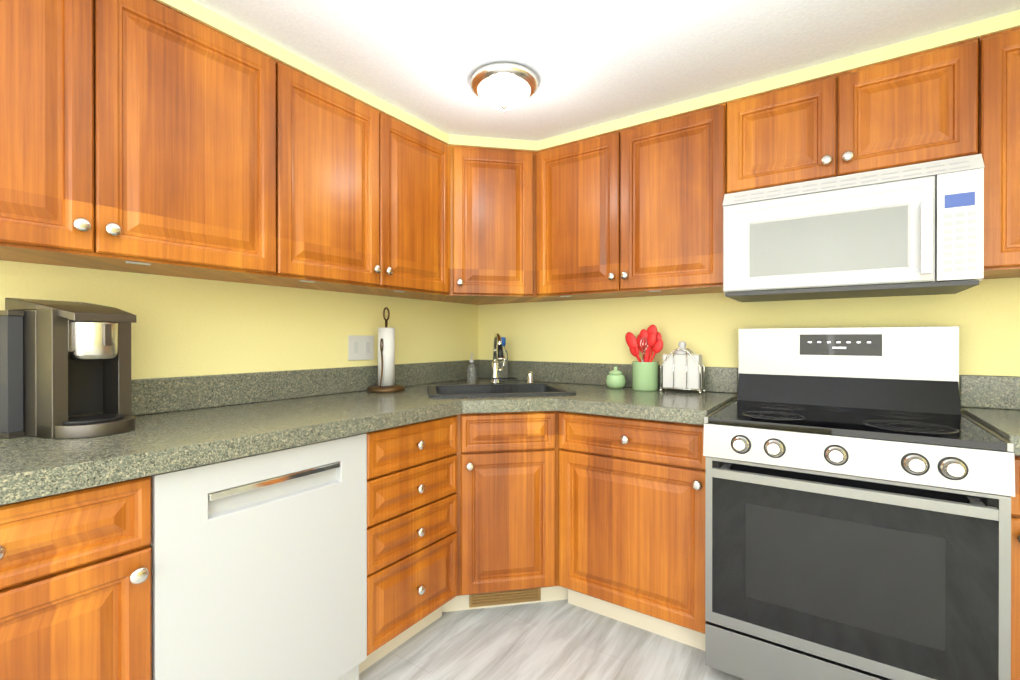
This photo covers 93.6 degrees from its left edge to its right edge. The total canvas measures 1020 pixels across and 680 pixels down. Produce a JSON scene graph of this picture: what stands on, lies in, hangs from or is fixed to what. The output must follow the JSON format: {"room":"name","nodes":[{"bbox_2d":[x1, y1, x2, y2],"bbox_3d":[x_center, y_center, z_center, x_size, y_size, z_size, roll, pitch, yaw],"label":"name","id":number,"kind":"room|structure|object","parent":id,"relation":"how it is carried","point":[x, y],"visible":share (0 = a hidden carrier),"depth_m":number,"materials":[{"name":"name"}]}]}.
{"room":"kitchen","nodes":[
{"label":"kitchen","id":0,"kind":"room"},
{"bbox_2d":[0,260,477,379],"bbox_3d":[-1.437,0.065,1.420,0.100,2.273,4.400,0,0,35],"label":"wall","id":1,"kind":"structure","parent":0,"point":[182,327],"depth_m":1.89,"materials":[{"name":"yellow paint"}]},
{"bbox_2d":[0,0,275,281],"bbox_3d":[-1.210,-0.601,1.341,0.355,0.764,0.988,0,0,35],"label":"upper cabinet","id":2,"kind":"object","parent":1,"relation":"attached to","point":[137,136],"visible":1,"depth_m":1.34,"materials":[{"name":"brown wood"}]},
{"bbox_2d":[0,360,531,504],"bbox_3d":[-0.648,0.217,1.890,0.660,0.174,2.527,0,0,35],"label":"countertop","id":3,"kind":"structure","parent":1,"relation":"attached to","point":[185,422],"depth_m":1.53,"materials":[{"name":"stone"}]},
{"bbox_2d":[0,298,135,438],"bbox_3d":[-1.192,0.069,1.308,0.288,0.365,0.222,0,0,20],"label":"coffee maker","id":4,"kind":"object","parent":3,"relation":"on","point":[65,369],"visible":1,"depth_m":1.25,"materials":[{"name":"grey plastic"}]},
{"bbox_2d":[367,307,404,392],"bbox_3d":[-0.604,0.044,2.340,0.184,0.409,0.184,0,0,35],"label":"paper towel holder","id":5,"kind":"object","parent":3,"relation":"on","point":[386,359],"visible":1,"depth_m":2.31,"materials":[{"name":"white paper"}]},
{"bbox_2d":[467,353,475,383],"bbox_3d":[-0.217,0.161,2.720,0.058,0.172,0.058,0,0,35],"label":"soap pump","id":6,"kind":"object","parent":3,"relation":"on","point":[471,373],"visible":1,"depth_m":2.70,"materials":[{"name":"grey plastic"}]},
{"bbox_2d":[490,333,505,383],"bbox_3d":[-0.063,0.105,2.658,0.188,0.286,0.206,0,0,35],"label":"faucet","id":7,"kind":"object","parent":3,"relation":"on","point":[496,369],"visible":0.96,"depth_m":2.72,"materials":[{"name":"silver metal"}]},
{"bbox_2d":[427,383,575,411],"bbox_3d":[-0.061,0.331,2.344,0.670,0.187,0.470,0,0,-10],"label":"sink","id":8,"kind":"object","parent":3,"relation":"in","point":[485,390],"visible":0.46,"depth_m":2.50,"materials":[{"name":"grey"}]},
{"bbox_2d":[491,377,517,392],"bbox_3d":[-0.030,0.247,2.504,0.133,0.097,0.057,0,0,-10],"label":"sponge caddy","id":9,"kind":"object","parent":8,"relation":"in","point":[513,378],"visible":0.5,"depth_m":2.52,"materials":[{"name":"black metal"}]},
{"bbox_2d":[497,337,507,381],"bbox_3d":[-0.044,0.114,2.872,0.066,0.265,0.066,0,0,35],"label":"dish soap bottle","id":10,"kind":"object","parent":3,"relation":"on","point":[503,373],"visible":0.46,"depth_m":2.85,"materials":[{"name":"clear plastic"}]},
{"bbox_2d":[526,371,533,382],"bbox_3d":[0.117,0.214,2.761,0.044,0.067,0.044,0,0,35],"label":"soap dispenser","id":11,"kind":"object","parent":3,"relation":"in","point":[530,377],"visible":1,"depth_m":2.75,"materials":[{"name":"silver metal"}]},
{"bbox_2d":[233,59,449,297],"bbox_3d":[-0.672,-0.603,2.123,0.355,0.764,0.901,0,0,35],"label":"upper cabinet","id":12,"kind":"object","parent":1,"relation":"attached to","point":[362,198],"visible":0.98,"depth_m":1.94,"materials":[{"name":"brown wood"}]},
{"bbox_2d":[348,335,373,360],"bbox_3d":[-0.728,0.038,2.351,0.009,0.120,0.150,0,0,35],"label":"electrical outlet plate","id":13,"kind":"object","parent":1,"relation":"attached to","point":[360,347],"visible":1,"depth_m":2.35,"materials":[{"name":"white plastic"}]},
{"bbox_2d":[359,599,744,679],"bbox_3d":[0.101,1.210,0.305,3.900,0.050,4.500,0,0,35],"label":"floor","id":14,"kind":"structure","parent":0,"point":[558,640],"depth_m":1.82,"materials":[{"name":"wood"}]},
{"bbox_2d":[0,476,151,679],"bbox_3d":[-1.218,0.746,1.065,0.659,0.874,0.516,0,0,35],"label":"base cabinet","id":15,"kind":"object","parent":14,"relation":"on","point":[75,584],"visible":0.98,"depth_m":1.00,"materials":[{"name":"brown wood"}]},
{"bbox_2d":[149,433,366,679],"bbox_3d":[-0.900,0.747,1.530,0.602,0.868,0.603,0,0,35],"label":"dishwasher","id":16,"kind":"object","parent":14,"relation":"on","point":[258,566],"visible":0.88,"depth_m":1.32,"materials":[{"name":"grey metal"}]},
{"bbox_2d":[359,415,456,673],"bbox_3d":[-0.594,0.743,1.973,0.659,0.874,0.465,0,0,35],"label":"drawer stack","id":17,"kind":"object","parent":14,"relation":"on","point":[411,530],"visible":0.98,"depth_m":1.78,"materials":[{"name":"brown wood"}]},
{"bbox_2d":[442,411,567,611],"bbox_3d":[-0.022,0.743,2.133,0.445,0.874,0.445,0,0,35],"label":"base cabinet","id":18,"kind":"object","parent":14,"relation":"on","point":[507,493],"visible":0.96,"depth_m":2.04,"materials":[{"name":"brown wood"}]},
{"bbox_2d":[559,411,705,650],"bbox_3d":[0.629,0.743,2.146,0.612,0.874,0.659,0,0,35],"label":"base cabinet","id":19,"kind":"object","parent":14,"relation":"on","point":[632,521],"visible":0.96,"depth_m":1.89,"materials":[{"name":"brown wood"}]},
{"bbox_2d":[703,326,1014,679],"bbox_3d":[1.158,0.566,1.700,0.756,1.230,0.742,0,0,35],"label":"range","id":20,"kind":"object","parent":14,"relation":"on","point":[859,486],"visible":1,"depth_m":1.48,"materials":[{"name":"grey metal"}]},
{"bbox_2d":[1010,455,1019,679],"bbox_3d":[1.736,0.745,1.385,0.546,0.874,0.659,0,0,35],"label":"base cabinet","id":21,"kind":"object","parent":14,"relation":"on","point":[1015,587],"visible":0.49,"depth_m":1.28,"materials":[{"name":"brown wood"}]},
{"bbox_2d":[192,0,1019,140],"bbox_3d":[0.101,-1.048,0.299,3.900,0.040,4.500,0,0,35],"label":"ceiling","id":22,"kind":"structure","parent":0,"point":[589,63],"depth_m":1.66,"materials":[{"name":"white paint"}]},
{"bbox_2d":[470,62,537,110],"bbox_3d":[-0.023,-0.971,1.902,0.270,0.123,0.270,0,0,35],"label":"ceiling light","id":23,"kind":"object","parent":22,"relation":"attached to","point":[503,86],"visible":1,"depth_m":1.83,"materials":[{"name":"white glass"}]},
{"bbox_2d":[156,0,1019,151],"bbox_3d":[0.209,-1.007,1.075,3.000,0.046,2.900,0,0,35],"label":"soffit","id":24,"kind":"structure","parent":22,"relation":"attached to","point":[245,36],"depth_m":1.82,"materials":[{"name":"yellow paint"}]},
{"bbox_2d":[478,277,1019,449],"bbox_3d":[1.388,0.063,2.087,3.800,2.273,0.100,0,0,35],"label":"wall","id":25,"kind":"structure","parent":0,"point":[984,315],"depth_m":2.29,"materials":[{"name":"yellow paint"}]},
{"bbox_2d":[410,145,563,304],"bbox_3d":[-0.126,-0.607,2.677,0.628,0.760,0.634,0,0,35],"label":"upper cabinet","id":26,"kind":"object","parent":25,"relation":"attached to","point":[492,225],"visible":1,"depth_m":2.45,"materials":[{"name":"brown wood"}]},
{"bbox_2d":[464,361,737,424],"bbox_3d":[0.439,0.217,2.107,0.886,0.174,0.937,0,0,35],"label":"countertop","id":27,"kind":"structure","parent":25,"relation":"attached to","point":[588,380],"depth_m":2.12,"materials":[{"name":"stone"}]},
{"bbox_2d":[606,367,625,388],"bbox_3d":[0.546,0.193,2.478,0.102,0.111,0.102,0,0,35],"label":"jar","id":28,"kind":"object","parent":27,"relation":"on","point":[615,378],"visible":1,"depth_m":2.44,"materials":[{"name":"green ceramic"}]},
{"bbox_2d":[625,325,662,390],"bbox_3d":[0.669,0.086,2.393,0.194,0.325,0.127,0,0,35],"label":"utensil crock","id":29,"kind":"object","parent":27,"relation":"on","point":[645,374],"visible":1,"depth_m":2.36,"materials":[{"name":"green ceramic"}]},
{"bbox_2d":[659,341,705,393],"bbox_3d":[0.823,0.127,2.288,0.196,0.244,0.095,0,0,35],"label":"napkin holder","id":30,"kind":"object","parent":27,"relation":"on","point":[682,366],"visible":1,"depth_m":2.26,"materials":[{"name":"silver metal"}]},
{"bbox_2d":[536,103,726,300],"bbox_3d":[0.592,-0.604,2.353,0.912,0.764,0.355,0,0,35],"label":"upper cabinet","id":31,"kind":"object","parent":25,"relation":"attached to","point":[635,211],"visible":1,"depth_m":2.20,"materials":[{"name":"brown wood"}]},
{"bbox_2d":[727,38,977,193],"bbox_3d":[1.282,-0.790,1.878,0.755,0.389,0.355,0,0,35],"label":"upper cabinet","id":32,"kind":"object","parent":25,"relation":"attached to","point":[921,107],"visible":0.96,"depth_m":1.72,"materials":[{"name":"brown wood"}]},
{"bbox_2d":[722,154,984,301],"bbox_3d":[1.260,-0.383,1.846,0.756,0.418,0.432,0,0,35],"label":"microwave","id":33,"kind":"object","parent":32,"relation":"attached to","point":[912,230],"visible":1,"depth_m":1.67,"materials":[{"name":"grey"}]},
{"bbox_2d":[959,375,1019,455],"bbox_3d":[1.738,0.219,1.386,0.550,0.174,0.652,0,0,35],"label":"countertop","id":34,"kind":"structure","parent":25,"relation":"attached to","point":[993,402],"depth_m":1.73,"materials":[{"name":"stone"}]},
{"bbox_2d":[978,27,1019,278],"bbox_3d":[1.798,-0.604,1.524,0.486,0.760,0.355,0,0,35],"label":"upper cabinet","id":35,"kind":"object","parent":25,"relation":"attached to","point":[999,101],"visible":0.72,"depth_m":1.52,"materials":[{"name":"brown wood"}]}
]}

